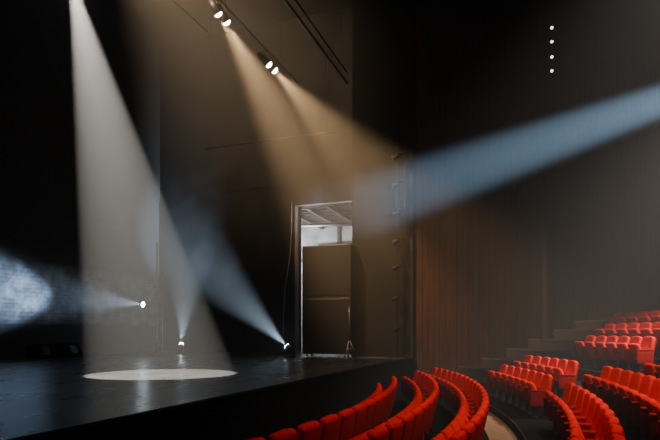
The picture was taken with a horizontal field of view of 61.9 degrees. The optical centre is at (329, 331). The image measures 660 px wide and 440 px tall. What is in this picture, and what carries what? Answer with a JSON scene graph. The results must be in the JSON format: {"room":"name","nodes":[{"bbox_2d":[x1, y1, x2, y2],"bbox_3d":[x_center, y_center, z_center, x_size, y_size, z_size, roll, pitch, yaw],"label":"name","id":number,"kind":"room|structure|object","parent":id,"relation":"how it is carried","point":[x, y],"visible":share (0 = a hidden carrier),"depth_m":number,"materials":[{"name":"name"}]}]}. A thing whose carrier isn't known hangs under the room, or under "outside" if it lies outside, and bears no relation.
{"room":"theater auditorium","nodes":[
{"label":"theater auditorium","id":0,"kind":"room"},
{"bbox_2d":[0,0,159,358],"bbox_3d":[-14.669,-6.300,13.956,0.400,17.300,44.000,0,0,20],"label":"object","id":1,"kind":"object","parent":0,"point":[80,85],"depth_m":23.61,"materials":[{"name":"black fabric"}]},
{"bbox_2d":[98,0,351,46],"bbox_3d":[2.275,-15.100,9.608,35.200,0.300,48.400,0,0,20],"label":"ceiling","id":2,"kind":"structure","parent":0,"point":[162,22],"depth_m":25.90,"materials":[{"name":"black paint"}]},
{"bbox_2d":[172,0,347,148],"bbox_3d":[-5.218,-11.331,13.925,6.550,7.218,18.500,0,0,20],"label":"bars","id":3,"kind":"object","parent":2,"relation":"hanging from","point":[286,2],"visible":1,"depth_m":19.32,"materials":[{"name":"black metal"}]},
{"bbox_2d":[207,0,221,16],"bbox_3d":[-3.485,-9.910,16.614,0.356,0.654,0.501,0,0,20],"label":"spotlight","id":4,"kind":"object","parent":3,"relation":"attached to","point":[215,8],"visible":1,"depth_m":16.56,"materials":[{"name":"black metal"}]},
{"bbox_2d":[218,1,229,24],"bbox_3d":[-3.318,-9.910,17.064,0.356,0.654,0.501,0,0,20],"label":"spotlight","id":5,"kind":"object","parent":3,"relation":"attached to","point":[224,18],"visible":0.83,"depth_m":17.02,"materials":[{"name":"black metal"}]},
{"bbox_2d":[257,49,271,67],"bbox_3d":[-2.375,-9.902,19.858,0.538,0.648,0.335,0,0,-28],"label":"spotlight","id":6,"kind":"object","parent":3,"relation":"attached to","point":[261,56],"visible":0.99,"depth_m":19.77,"materials":[{"name":"black metal"}]},
{"bbox_2d":[550,0,554,79],"bbox_3d":[8.036,-12.045,19.829,0.130,5.790,0.262,0,0,40],"label":"strip","id":7,"kind":"object","parent":2,"relation":"hanging from","point":[552,28],"visible":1,"depth_m":19.87,"materials":[{"name":"black metal"}]},
{"bbox_2d":[160,6,351,352],"bbox_3d":[-3.492,-6.300,27.094,11.450,17.300,0.400,0,0,20],"label":"wall","id":8,"kind":"structure","parent":0,"point":[225,212],"depth_m":27.15,"materials":[{"name":"black paint"}]},
{"bbox_2d":[295,201,351,352],"bbox_3d":[0.013,-2.500,25.531,3.550,7.000,0.100,0,0,20],"label":"trim","id":9,"kind":"structure","parent":8,"relation":"attached to","point":[296,206],"depth_m":26.07,"materials":[{"name":"grey metal"}]},
{"bbox_2d":[301,226,351,352],"bbox_3d":[1.423,-2.450,28.635,11.200,9.000,5.900,0,0,20],"label":"wall","id":10,"kind":"structure","parent":0,"point":[310,236],"depth_m":32.13,"materials":[{"name":"white paint"}]},
{"bbox_2d":[301,204,351,245],"bbox_3d":[0.978,-5.622,28.586,10.000,1.657,5.300,0,0,20],"label":"roof beams","id":11,"kind":"structure","parent":10,"relation":"attached to","point":[339,216],"depth_m":28.55,"materials":[{"name":"grey metal"}]},
{"bbox_2d":[352,0,416,374],"bbox_3d":[2.652,-6.450,23.382,2.650,17.000,3.100,0,0,20],"label":"wall proscenium","id":12,"kind":"structure","parent":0,"point":[384,32],"depth_m":22.01,"materials":[{"name":"black paint"}]},
{"bbox_2d":[392,390,518,439],"bbox_3d":[8.876,2.200,7.379,20.470,0.300,48.000,0,0,20],"label":"floor","id":13,"kind":"structure","parent":0,"point":[443,417],"depth_m":13.83,"materials":[{"name":"carpet"}]},
{"bbox_2d":[0,351,413,439],"bbox_3d":[-8.260,1.523,10.514,13.990,1.054,33.990,0,0,20],"label":"stage platform","id":14,"kind":"object","parent":13,"relation":"on","point":[191,395],"visible":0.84,"depth_m":10.48,"materials":[{"name":"black paint"}]},
{"bbox_2d":[56,343,82,356],"bbox_3d":[-10.516,0.720,22.229,0.650,0.550,0.800,0,0,20],"label":"stage monitor","id":15,"kind":"object","parent":14,"relation":"on","point":[63,349],"visible":0.99,"depth_m":21.95,"materials":[{"name":"black paint"}]},
{"bbox_2d":[138,301,154,353],"bbox_3d":[-8.293,-0.200,25.134,0.696,2.392,0.802,0,0,20],"label":"light","id":16,"kind":"object","parent":14,"relation":"on","point":[143,304],"visible":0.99,"depth_m":25.14,"materials":[{"name":"black metal"}]},
{"bbox_2d":[159,201,159,353],"bbox_3d":[-7.731,-2.485,24.931,0.040,6.930,0.040,0,0,20],"label":"hanging cable","id":17,"kind":"object","parent":14,"relation":"on","point":[159,201],"visible":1,"depth_m":24.91,"materials":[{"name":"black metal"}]},
{"bbox_2d":[151,243,168,353],"bbox_3d":[-7.945,-1.577,25.649,0.700,5.145,0.400,0,0,20],"label":"ladder","id":18,"kind":"object","parent":14,"relation":"on","point":[157,293],"visible":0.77,"depth_m":25.68,"materials":[{"name":"grey metal"}]},
{"bbox_2d":[282,202,291,352],"bbox_3d":[-2.022,-2.585,26.097,0.477,7.132,0.093,0,0,3],"label":"hanging cable","id":19,"kind":"object","parent":14,"relation":"on","point":[291,202],"visible":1,"depth_m":26.08,"materials":[{"name":"rubber"}]},
{"bbox_2d":[302,243,356,356],"bbox_3d":[-0.018,-1.235,22.291,2.060,4.470,0.800,0,0,20],"label":"door","id":20,"kind":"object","parent":14,"relation":"on","point":[329,272],"visible":0.99,"depth_m":21.93,"materials":[{"name":"black paint"}]},
{"bbox_2d":[389,128,408,357],"bbox_3d":[2.701,-3.478,21.427,0.700,8.945,0.434,0,0,20],"label":"boom","id":21,"kind":"object","parent":14,"relation":"on","point":[397,156],"visible":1,"depth_m":21.41,"materials":[{"name":"black paint"}]},
{"bbox_2d":[268,428,297,439],"bbox_3d":[-0.694,1.576,6.299,0.531,0.948,0.610,0,0,27],"label":"seat","id":22,"kind":"object","parent":13,"relation":"on","point":[289,433],"visible":1,"depth_m":6.14,"materials":[{"name":"red fabric"}]},
{"bbox_2d":[296,421,321,439],"bbox_3d":[-0.426,1.576,6.839,0.531,0.948,0.610,0,0,25],"label":"seat","id":23,"kind":"object","parent":13,"relation":"on","point":[311,430],"visible":0.73,"depth_m":6.65,"materials":[{"name":"red fabric"}]},
{"bbox_2d":[319,414,340,439],"bbox_3d":[-0.176,1.576,7.388,0.531,0.948,0.610,0,0,24],"label":"seat","id":24,"kind":"object","parent":13,"relation":"on","point":[330,423],"visible":0.59,"depth_m":7.20,"materials":[{"name":"red fabric"}]},
{"bbox_2d":[318,408,355,439],"bbox_3d":[0.058,1.576,7.944,0.531,0.948,0.610,0,0,22],"label":"seat","id":25,"kind":"object","parent":13,"relation":"on","point":[347,416],"visible":0.52,"depth_m":7.75,"materials":[{"name":"red fabric"}]},
{"bbox_2d":[350,403,366,438],"bbox_3d":[0.274,1.576,8.508,0.531,0.948,0.610,0,0,20],"label":"seat","id":26,"kind":"object","parent":13,"relation":"on","point":[360,409],"visible":0.34,"depth_m":8.31,"materials":[{"name":"red fabric"}]},
{"bbox_2d":[351,399,376,432],"bbox_3d":[0.472,1.576,9.078,0.531,0.948,0.610,0,0,18],"label":"seat","id":27,"kind":"object","parent":13,"relation":"on","point":[370,403],"visible":0.3,"depth_m":8.88,"materials":[{"name":"red fabric"}]},
{"bbox_2d":[360,391,388,424],"bbox_3d":[0.815,1.576,10.234,0.531,0.948,0.610,0,0,15],"label":"seat","id":28,"kind":"object","parent":13,"relation":"on","point":[384,394],"visible":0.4,"depth_m":10.05,"materials":[{"name":"red fabric"}]},
{"bbox_2d":[371,395,383,428],"bbox_3d":[0.652,1.576,9.653,0.531,0.948,0.610,0,0,16],"label":"seat","id":29,"kind":"object","parent":13,"relation":"on","point":[379,399],"visible":0.29,"depth_m":9.46,"materials":[{"name":"red fabric"}]},
{"bbox_2d":[366,426,389,439],"bbox_3d":[0.387,1.576,6.454,0.531,0.948,0.610,0,0,25],"label":"seat","id":30,"kind":"object","parent":13,"relation":"on","point":[380,432],"visible":0.88,"depth_m":6.26,"materials":[{"name":"red fabric"}]},
{"bbox_2d":[365,388,392,422],"bbox_3d":[0.959,1.576,10.820,0.531,0.948,0.610,0,0,13],"label":"seat","id":31,"kind":"object","parent":13,"relation":"on","point":[389,390],"visible":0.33,"depth_m":10.66,"materials":[{"name":"red fabric"}]},
{"bbox_2d":[360,419,403,439],"bbox_3d":[0.638,1.576,7.002,0.531,0.948,0.610,0,0,24],"label":"seat","id":32,"kind":"object","parent":13,"relation":"on","point":[395,426],"visible":0.63,"depth_m":6.81,"materials":[{"name":"red fabric"}]},
{"bbox_2d":[370,385,394,419],"bbox_3d":[1.084,1.576,11.410,0.531,0.948,0.610,0,0,11],"label":"seat","id":33,"kind":"object","parent":13,"relation":"on","point":[392,387],"visible":0.19,"depth_m":11.25,"materials":[{"name":"red fabric"}]},
{"bbox_2d":[373,412,414,439],"bbox_3d":[0.872,1.576,7.558,0.531,0.948,0.610,0,0,22],"label":"seat","id":34,"kind":"object","parent":13,"relation":"on","point":[408,418],"visible":0.5,"depth_m":7.37,"materials":[{"name":"red fabric"}]},
{"bbox_2d":[385,407,423,439],"bbox_3d":[1.090,1.576,8.120,0.531,0.948,0.610,0,0,20],"label":"seat","id":35,"kind":"object","parent":13,"relation":"on","point":[417,411],"visible":0.35,"depth_m":7.93,"materials":[{"name":"red fabric"}]},
{"bbox_2d":[400,370,419,401],"bbox_3d":[2.336,1.576,15.812,0.531,0.948,0.610,0,0,-2],"label":"seat","id":36,"kind":"object","parent":13,"relation":"on","point":[416,372],"visible":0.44,"depth_m":15.96,"materials":[{"name":"red fabric"}]},
{"bbox_2d":[395,402,429,439],"bbox_3d":[1.291,1.576,8.689,0.531,0.948,0.610,0,0,19],"label":"seat","id":37,"kind":"object","parent":13,"relation":"on","point":[425,406],"visible":0.38,"depth_m":8.52,"materials":[{"name":"red fabric"}]},
{"bbox_2d":[404,372,423,404],"bbox_3d":[2.347,1.576,15.208,0.531,0.948,0.610,0,0,0],"label":"seat","id":38,"kind":"object","parent":13,"relation":"on","point":[417,382],"visible":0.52,"depth_m":15.33,"materials":[{"name":"red fabric"}]},
{"bbox_2d":[407,373,427,396],"bbox_3d":[2.340,1.576,14.605,0.531,0.948,0.610,0,0,2],"label":"seat","id":39,"kind":"object","parent":13,"relation":"on","point":[424,374],"visible":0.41,"depth_m":14.72,"materials":[{"name":"red fabric"}]},
{"bbox_2d":[402,397,433,439],"bbox_3d":[1.475,1.576,9.263,0.531,0.948,0.610,0,0,17],"label":"seat","id":40,"kind":"object","parent":13,"relation":"on","point":[430,401],"visible":0.33,"depth_m":9.10,"materials":[{"name":"red fabric"}]},
{"bbox_2d":[409,375,430,399],"bbox_3d":[2.316,1.576,14.003,0.531,0.948,0.610,0,0,3],"label":"seat","id":41,"kind":"object","parent":13,"relation":"on","point":[426,376],"visible":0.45,"depth_m":14.11,"materials":[{"name":"red fabric"}]},
{"bbox_2d":[408,394,436,439],"bbox_3d":[1.642,1.576,9.843,0.531,0.948,0.610,0,0,15],"label":"seat","id":42,"kind":"object","parent":13,"relation":"on","point":[411,405],"visible":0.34,"depth_m":9.70,"materials":[{"name":"red fabric"}]},
{"bbox_2d":[412,377,433,400],"bbox_3d":[2.273,1.576,13.401,0.531,0.948,0.610,0,0,5],"label":"seat","id":43,"kind":"object","parent":13,"relation":"on","point":[429,378],"visible":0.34,"depth_m":13.49,"materials":[{"name":"red fabric"}]},
{"bbox_2d":[412,390,438,437],"bbox_3d":[1.791,1.576,10.427,0.531,0.948,0.610,0,0,13],"label":"seat","id":44,"kind":"object","parent":13,"relation":"on","point":[415,400],"visible":0.18,"depth_m":10.30,"materials":[{"name":"red fabric"}]},
{"bbox_2d":[435,371,453,402],"bbox_3d":[3.244,1.576,15.532,0.531,0.948,0.610,0,0,-1],"label":"seat","id":45,"kind":"object","parent":13,"relation":"on","point":[450,373],"visible":0.28,"depth_m":15.57,"materials":[{"name":"red fabric"}]},
{"bbox_2d":[438,372,458,408],"bbox_3d":[3.246,1.576,14.929,0.531,0.948,0.610,0,0,1],"label":"seat","id":46,"kind":"object","parent":13,"relation":"on","point":[454,376],"visible":0.36,"depth_m":15.06,"materials":[{"name":"red fabric"}]},
{"bbox_2d":[442,374,463,411],"bbox_3d":[3.232,1.576,14.326,0.531,0.948,0.610,0,0,2],"label":"seat","id":47,"kind":"object","parent":13,"relation":"on","point":[459,377],"visible":0.37,"depth_m":14.47,"materials":[{"name":"red fabric"}]},
{"bbox_2d":[431,422,476,439],"bbox_3d":[1.500,1.576,6.727,0.531,0.948,0.610,0,0,23],"label":"seat","id":48,"kind":"object","parent":13,"relation":"on","point":[469,428],"visible":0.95,"depth_m":6.57,"materials":[{"name":"red fabric"}]},
{"bbox_2d":[446,376,468,414],"bbox_3d":[3.200,1.576,13.724,0.531,0.948,0.610,0,0,4],"label":"seat","id":49,"kind":"object","parent":13,"relation":"on","point":[463,381],"visible":0.39,"depth_m":13.86,"materials":[{"name":"red fabric"}]},
{"bbox_2d":[449,430,467,439],"bbox_3d":[1.252,1.576,6.177,0.531,0.948,0.610,0,0,25],"label":"seat","id":50,"kind":"object","parent":13,"relation":"on","point":[460,434],"visible":1,"depth_m":6.00,"materials":[{"name":"red fabric"}]},
{"bbox_2d":[440,415,481,439],"bbox_3d":[1.732,1.576,7.283,0.531,0.948,0.610,0,0,22],"label":"seat","id":51,"kind":"object","parent":13,"relation":"on","point":[448,431],"visible":0.62,"depth_m":7.13,"materials":[{"name":"red fabric"}]},
{"bbox_2d":[449,378,472,415],"bbox_3d":[3.151,1.576,13.123,0.531,0.948,0.610,0,0,5],"label":"seat","id":52,"kind":"object","parent":13,"relation":"on","point":[468,380],"visible":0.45,"depth_m":13.25,"materials":[{"name":"red fabric"}]},
{"bbox_2d":[452,380,476,407],"bbox_3d":[3.085,1.576,12.523,0.531,0.948,0.610,0,0,7],"label":"seat","id":53,"kind":"object","parent":13,"relation":"on","point":[472,382],"visible":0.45,"depth_m":12.63,"materials":[{"name":"red fabric"}]},
{"bbox_2d":[448,409,485,439],"bbox_3d":[1.948,1.576,7.846,0.531,0.948,0.610,0,0,20],"label":"seat","id":54,"kind":"object","parent":13,"relation":"on","point":[454,424],"visible":0.27,"depth_m":7.69,"materials":[{"name":"red fabric"}]},
{"bbox_2d":[455,383,480,411],"bbox_3d":[3.002,1.576,11.926,0.531,0.948,0.610,0,0,9],"label":"seat","id":55,"kind":"object","parent":13,"relation":"on","point":[475,385],"visible":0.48,"depth_m":12.06,"materials":[{"name":"red fabric"}]},
{"bbox_2d":[457,385,483,412],"bbox_3d":[2.902,1.576,11.332,0.531,0.948,0.610,0,0,10],"label":"seat","id":56,"kind":"object","parent":13,"relation":"on","point":[479,386],"visible":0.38,"depth_m":11.47,"materials":[{"name":"red fabric"}]},
{"bbox_2d":[453,404,488,439],"bbox_3d":[2.148,1.576,8.415,0.531,0.948,0.610,0,0,19],"label":"seat","id":57,"kind":"object","parent":13,"relation":"on","point":[484,407],"visible":0.25,"depth_m":8.27,"materials":[{"name":"red fabric"}]},
{"bbox_2d":[458,388,485,406],"bbox_3d":[2.784,1.576,10.740,0.531,0.948,0.610,0,0,12],"label":"seat","id":58,"kind":"object","parent":13,"relation":"on","point":[480,389],"visible":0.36,"depth_m":10.80,"materials":[{"name":"red fabric"}]},
{"bbox_2d":[457,399,489,421],"bbox_3d":[2.332,1.576,8.989,0.531,0.948,0.610,0,0,17],"label":"seat","id":59,"kind":"object","parent":13,"relation":"on","point":[466,418],"visible":0.23,"depth_m":8.87,"materials":[{"name":"red fabric"}]},
{"bbox_2d":[459,392,488,411],"bbox_3d":[2.650,1.576,10.152,0.531,0.948,0.610,0,0,14],"label":"seat","id":60,"kind":"object","parent":13,"relation":"on","point":[475,409],"visible":0.27,"depth_m":10.20,"materials":[{"name":"red fabric"}]},
{"bbox_2d":[459,395,489,415],"bbox_3d":[2.500,1.576,9.568,0.531,0.948,0.610,0,0,15],"label":"seat","id":61,"kind":"object","parent":13,"relation":"on","point":[462,406],"visible":0.19,"depth_m":9.52,"materials":[{"name":"red fabric"}]},
{"bbox_2d":[458,320,659,439],"bbox_3d":[6.071,0.798,6.534,15.973,2.504,38.131,0,0,20],"label":"tiers","id":62,"kind":"object","parent":13,"relation":"on","point":[525,426],"visible":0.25,"depth_m":19.28,"materials":[{"name":"carpet"}]},
{"bbox_2d":[486,364,507,398],"bbox_3d":[4.791,1.396,15.648,0.531,0.948,0.610,0,0,-1],"label":"seat","id":63,"kind":"object","parent":62,"relation":"on","point":[503,368],"visible":0.37,"depth_m":15.84,"materials":[{"name":"red fabric"}]},
{"bbox_2d":[493,366,515,401],"bbox_3d":[4.797,1.396,15.046,0.531,0.948,0.610,0,0,0],"label":"seat","id":64,"kind":"object","parent":62,"relation":"on","point":[510,369],"visible":0.38,"depth_m":15.22,"materials":[{"name":"red fabric"}]},
{"bbox_2d":[499,367,522,403],"bbox_3d":[4.787,1.396,14.443,0.531,0.948,0.610,0,0,2],"label":"seat","id":65,"kind":"object","parent":62,"relation":"on","point":[517,371],"visible":0.5,"depth_m":14.60,"materials":[{"name":"red fabric"}]},
{"bbox_2d":[506,369,530,407],"bbox_3d":[4.760,1.396,13.841,0.531,0.948,0.610,0,0,3],"label":"seat","id":66,"kind":"object","parent":62,"relation":"on","point":[524,374],"visible":0.42,"depth_m":14.04,"materials":[{"name":"red fabric"}]},
{"bbox_2d":[511,355,533,366],"bbox_3d":[5.720,1.156,16.267,0.531,0.948,0.610,0,0,-3],"label":"seat","id":67,"kind":"object","parent":62,"relation":"on","point":[528,358],"visible":0.29,"depth_m":16.21,"materials":[{"name":"red fabric"}]},
{"bbox_2d":[512,370,536,410],"bbox_3d":[4.718,1.396,13.239,0.531,0.948,0.610,0,0,5],"label":"seat","id":68,"kind":"object","parent":62,"relation":"on","point":[531,376],"visible":0.43,"depth_m":13.42,"materials":[{"name":"red fabric"}]},
{"bbox_2d":[518,372,544,414],"bbox_3d":[4.659,1.396,12.639,0.531,0.948,0.610,0,0,6],"label":"seat","id":69,"kind":"object","parent":62,"relation":"on","point":[539,375],"visible":0.43,"depth_m":12.80,"materials":[{"name":"red fabric"}]},
{"bbox_2d":[521,356,541,368],"bbox_3d":[5.741,1.156,15.665,0.531,0.948,0.610,0,0,-1],"label":"seat","id":70,"kind":"object","parent":62,"relation":"on","point":[536,359],"visible":0.23,"depth_m":15.61,"materials":[{"name":"red fabric"}]},
{"bbox_2d":[526,357,550,369],"bbox_3d":[5.747,1.156,15.062,0.531,0.948,0.610,0,0,0],"label":"seat","id":71,"kind":"object","parent":62,"relation":"on","point":[545,361],"visible":0.3,"depth_m":15.03,"materials":[{"name":"red fabric"}]},
{"bbox_2d":[524,374,553,419],"bbox_3d":[4.585,1.396,12.041,0.531,0.948,0.610,0,0,8],"label":"seat","id":72,"kind":"object","parent":62,"relation":"on","point":[534,395],"visible":0.84,"depth_m":11.78,"materials":[{"name":"red fabric"}]},
{"bbox_2d":[534,358,559,371],"bbox_3d":[5.738,1.156,14.460,0.531,0.948,0.610,0,0,2],"label":"seat","id":73,"kind":"object","parent":62,"relation":"on","point":[553,362],"visible":0.29,"depth_m":14.43,"materials":[{"name":"red fabric"}]},
{"bbox_2d":[542,359,567,395],"bbox_3d":[5.713,1.156,13.857,0.531,0.948,0.610,0,0,3],"label":"seat","id":74,"kind":"object","parent":62,"relation":"on","point":[562,363],"visible":0.39,"depth_m":13.86,"materials":[{"name":"red fabric"}]},
{"bbox_2d":[543,382,575,435],"bbox_3d":[4.224,1.396,10.074,0.531,0.948,0.610,0,0,13],"label":"seat","id":75,"kind":"object","parent":62,"relation":"on","point":[568,388],"visible":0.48,"depth_m":10.15,"materials":[{"name":"red fabric"}]},
{"bbox_2d":[550,360,579,397],"bbox_3d":[5.672,1.156,13.256,0.531,0.948,0.610,0,0,5],"label":"seat","id":76,"kind":"object","parent":62,"relation":"on","point":[570,375],"visible":0.8,"depth_m":13.03,"materials":[{"name":"red fabric"}]},
{"bbox_2d":[548,385,582,437],"bbox_3d":[4.082,1.396,9.488,0.531,0.948,0.610,0,0,14],"label":"seat","id":77,"kind":"object","parent":62,"relation":"on","point":[575,390],"visible":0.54,"depth_m":9.57,"materials":[{"name":"red fabric"}]},
{"bbox_2d":[553,389,589,431],"bbox_3d":[3.924,1.396,8.906,0.531,0.948,0.610,0,0,16],"label":"seat","id":78,"kind":"object","parent":62,"relation":"on","point":[578,407],"visible":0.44,"depth_m":8.97,"materials":[{"name":"red fabric"}]},
{"bbox_2d":[557,393,596,438],"bbox_3d":[3.751,1.396,8.329,0.531,0.948,0.610,0,0,17],"label":"seat","id":79,"kind":"object","parent":62,"relation":"on","point":[588,396],"visible":0.43,"depth_m":8.39,"materials":[{"name":"red fabric"}]},
{"bbox_2d":[561,397,602,439],"bbox_3d":[3.562,1.396,7.756,0.531,0.948,0.610,0,0,19],"label":"seat","id":80,"kind":"object","parent":62,"relation":"on","point":[585,420],"visible":0.48,"depth_m":7.80,"materials":[{"name":"red fabric"}]},
{"bbox_2d":[572,335,595,366],"bbox_3d":[7.705,0.576,16.600,0.531,0.948,0.610,0,0,-3],"label":"seat","id":81,"kind":"object","parent":62,"relation":"on","point":[577,349],"visible":0.5,"depth_m":16.75,"materials":[{"name":"red fabric"}]},
{"bbox_2d":[564,403,608,439],"bbox_3d":[3.358,1.396,7.189,0.531,0.948,0.610,0,0,21],"label":"seat","id":82,"kind":"object","parent":62,"relation":"on","point":[599,406],"visible":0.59,"depth_m":7.23,"materials":[{"name":"red fabric"}]},
{"bbox_2d":[566,409,614,439],"bbox_3d":[3.139,1.396,6.628,0.531,0.948,0.610,0,0,22],"label":"seat","id":83,"kind":"object","parent":62,"relation":"on","point":[590,435],"visible":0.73,"depth_m":6.65,"materials":[{"name":"red fabric"}]},
{"bbox_2d":[567,416,620,439],"bbox_3d":[2.905,1.396,6.072,0.531,0.948,0.610,0,0,24],"label":"seat","id":84,"kind":"object","parent":62,"relation":"on","point":[574,432],"visible":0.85,"depth_m":6.01,"materials":[{"name":"red fabric"}]},
{"bbox_2d":[582,335,606,368],"bbox_3d":[7.733,0.576,15.998,0.531,0.948,0.610,0,0,-2],"label":"seat","id":85,"kind":"object","parent":62,"relation":"on","point":[587,350],"visible":0.61,"depth_m":16.17,"materials":[{"name":"red fabric"}]},
{"bbox_2d":[581,366,612,390],"bbox_3d":[5.388,1.156,11.035,0.531,0.948,0.610,0,0,10],"label":"seat","id":86,"kind":"object","parent":62,"relation":"on","point":[606,370],"visible":0.3,"depth_m":11.05,"materials":[{"name":"red fabric"}]},
{"bbox_2d":[570,424,624,439],"bbox_3d":[2.657,1.396,5.523,0.531,0.948,0.610,0,0,25],"label":"seat","id":87,"kind":"object","parent":62,"relation":"on","point":[612,428],"visible":0.8,"depth_m":5.37,"materials":[{"name":"red fabric"}]},
{"bbox_2d":[592,323,615,336],"bbox_3d":[8.658,0.196,17.316,0.531,0.948,0.610,0,0,-5],"label":"seat","id":88,"kind":"object","parent":62,"relation":"on","point":[598,332],"visible":0.38,"depth_m":17.29,"materials":[{"name":"red fabric"}]},
{"bbox_2d":[592,336,618,368],"bbox_3d":[7.746,0.576,15.396,0.531,0.948,0.610,0,0,-1],"label":"seat","id":89,"kind":"object","parent":62,"relation":"on","point":[598,350],"visible":0.52,"depth_m":15.55,"materials":[{"name":"red fabric"}]},
{"bbox_2d":[589,368,623,396],"bbox_3d":[5.276,1.156,10.443,0.531,0.948,0.610,0,0,11],"label":"seat","id":90,"kind":"object","parent":62,"relation":"on","point":[615,375],"visible":0.34,"depth_m":10.47,"materials":[{"name":"red fabric"}]},
{"bbox_2d":[601,312,624,328],"bbox_3d":[9.543,-0.184,18.485,0.531,0.948,0.610,0,0,-7],"label":"seat","id":91,"kind":"object","parent":62,"relation":"on","point":[615,315],"visible":0.38,"depth_m":18.51,"materials":[{"name":"red fabric"}]},
{"bbox_2d":[597,370,633,416],"bbox_3d":[5.149,1.156,9.854,0.531,0.948,0.610,0,0,13],"label":"seat","id":92,"kind":"object","parent":62,"relation":"on","point":[625,378],"visible":0.3,"depth_m":9.91,"materials":[{"name":"red fabric"}]},
{"bbox_2d":[603,323,627,336],"bbox_3d":[8.700,0.196,16.715,0.531,0.948,0.610,0,0,-3],"label":"seat","id":93,"kind":"object","parent":62,"relation":"on","point":[609,332],"visible":0.38,"depth_m":16.69,"materials":[{"name":"red fabric"}]},
{"bbox_2d":[603,336,630,367],"bbox_3d":[7.745,0.576,14.793,0.531,0.948,0.610,0,0,1],"label":"seat","id":94,"kind":"object","parent":62,"relation":"on","point":[608,351],"visible":0.5,"depth_m":14.95,"materials":[{"name":"red fabric"}]},
{"bbox_2d":[612,312,636,323],"bbox_3d":[9.610,-0.184,17.887,0.531,0.948,0.610,0,0,-6],"label":"seat","id":95,"kind":"object","parent":62,"relation":"on","point":[627,314],"visible":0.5,"depth_m":17.87,"materials":[{"name":"red fabric"}]},
{"bbox_2d":[606,372,644,429],"bbox_3d":[5.006,1.156,9.268,0.531,0.948,0.610,0,0,14],"label":"seat","id":96,"kind":"object","parent":62,"relation":"on","point":[636,378],"visible":0.42,"depth_m":9.41,"materials":[{"name":"red fabric"}]},
{"bbox_2d":[614,322,639,336],"bbox_3d":[8.729,0.196,16.114,0.531,0.948,0.610,0,0,-2],"label":"seat","id":97,"kind":"object","parent":62,"relation":"on","point":[620,332],"visible":0.38,"depth_m":16.11,"materials":[{"name":"red fabric"}]},
{"bbox_2d":[614,336,642,370],"bbox_3d":[7.730,0.576,14.191,0.531,0.948,0.610,0,0,2],"label":"seat","id":98,"kind":"object","parent":62,"relation":"on","point":[619,352],"visible":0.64,"depth_m":14.34,"materials":[{"name":"red fabric"}]},
{"bbox_2d":[614,375,656,437],"bbox_3d":[4.849,1.156,8.686,0.531,0.948,0.610,0,0,16],"label":"seat","id":99,"kind":"object","parent":62,"relation":"on","point":[647,381],"visible":0.39,"depth_m":8.80,"materials":[{"name":"red fabric"}]},
{"bbox_2d":[624,311,648,323],"bbox_3d":[9.663,-0.184,17.287,0.531,0.948,0.610,0,0,-4],"label":"seat","id":100,"kind":"object","parent":62,"relation":"on","point":[641,313],"visible":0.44,"depth_m":17.26,"materials":[{"name":"red fabric"}]},
{"bbox_2d":[625,322,652,336],"bbox_3d":[8.745,0.196,15.512,0.531,0.948,0.610,0,0,-1],"label":"seat","id":101,"kind":"object","parent":62,"relation":"on","point":[634,331],"visible":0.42,"depth_m":15.49,"materials":[{"name":"red fabric"}]},
{"bbox_2d":[625,336,656,372],"bbox_3d":[7.700,0.576,13.589,0.531,0.948,0.610,0,0,3],"label":"seat","id":102,"kind":"object","parent":62,"relation":"on","point":[638,355],"visible":0.99,"depth_m":13.44,"materials":[{"name":"red fabric"}]},
{"bbox_2d":[623,378,659,439],"bbox_3d":[4.677,1.156,8.109,0.531,0.948,0.610,0,0,17],"label":"seat","id":103,"kind":"object","parent":62,"relation":"on","point":[655,390],"visible":0.47,"depth_m":8.27,"materials":[{"name":"red fabric"}]},
{"bbox_2d":[632,393,659,439],"bbox_3d":[4.490,1.156,7.536,0.531,0.948,0.610,0,0,19],"label":"seat","id":104,"kind":"object","parent":62,"relation":"on","point":[637,412],"visible":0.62,"depth_m":7.83,"materials":[{"name":"red fabric"}]},
{"bbox_2d":[636,310,659,323],"bbox_3d":[9.704,-0.184,16.686,0.531,0.948,0.610,0,0,-3],"label":"seat","id":105,"kind":"object","parent":62,"relation":"on","point":[642,319],"visible":0.34,"depth_m":16.68,"materials":[{"name":"red fabric"}]},
{"bbox_2d":[637,322,659,355],"bbox_3d":[8.746,0.196,14.909,0.531,0.948,0.610,0,0,0],"label":"seat","id":106,"kind":"object","parent":62,"relation":"on","point":[644,332],"visible":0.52,"depth_m":14.92,"materials":[{"name":"red fabric"}]},
{"bbox_2d":[640,363,656,375],"bbox_3d":[6.303,0.896,10.482,0.531,0.948,0.610,0,0,11],"label":"seat","id":107,"kind":"object","parent":62,"relation":"on","point":[649,368],"visible":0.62,"depth_m":10.55,"materials":[{"name":"red fabric"}]},
{"bbox_2d":[641,398,657,439],"bbox_3d":[4.289,1.156,6.968,0.531,0.948,0.610,0,0,20],"label":"seat","id":108,"kind":"object","parent":62,"relation":"on","point":[649,402],"visible":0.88,"depth_m":7.27,"materials":[{"name":"red fabric"}]},
{"bbox_2d":[649,328,659,356],"bbox_3d":[8.734,0.196,14.307,0.531,0.948,0.610,0,0,2],"label":"seat","id":109,"kind":"object","parent":62,"relation":"on","point":[656,331],"visible":0.71,"depth_m":14.49,"materials":[{"name":"red fabric"}]},
{"bbox_2d":[650,403,659,439],"bbox_3d":[4.073,1.156,6.405,0.531,0.948,0.610,0,0,22],"label":"seat","id":110,"kind":"object","parent":62,"relation":"on","point":[655,418],"visible":0.94,"depth_m":6.72,"materials":[{"name":"red fabric"}]},
{"bbox_2d":[484,411,519,439],"bbox_3d":[0.604,2.044,8.725,4.851,0.012,25.590,0,0,20],"label":"boards","id":111,"kind":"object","parent":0,"point":[495,428],"visible":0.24,"depth_m":11.38,"materials":[{"name":"wood"}]},
{"bbox_2d":[417,0,659,373],"bbox_3d":[12.896,-6.300,23.736,19.500,17.300,0.750,0,0,-13],"label":"wall","id":112,"kind":"structure","parent":0,"point":[538,195],"depth_m":22.54,"materials":[{"name":"brown wood"}]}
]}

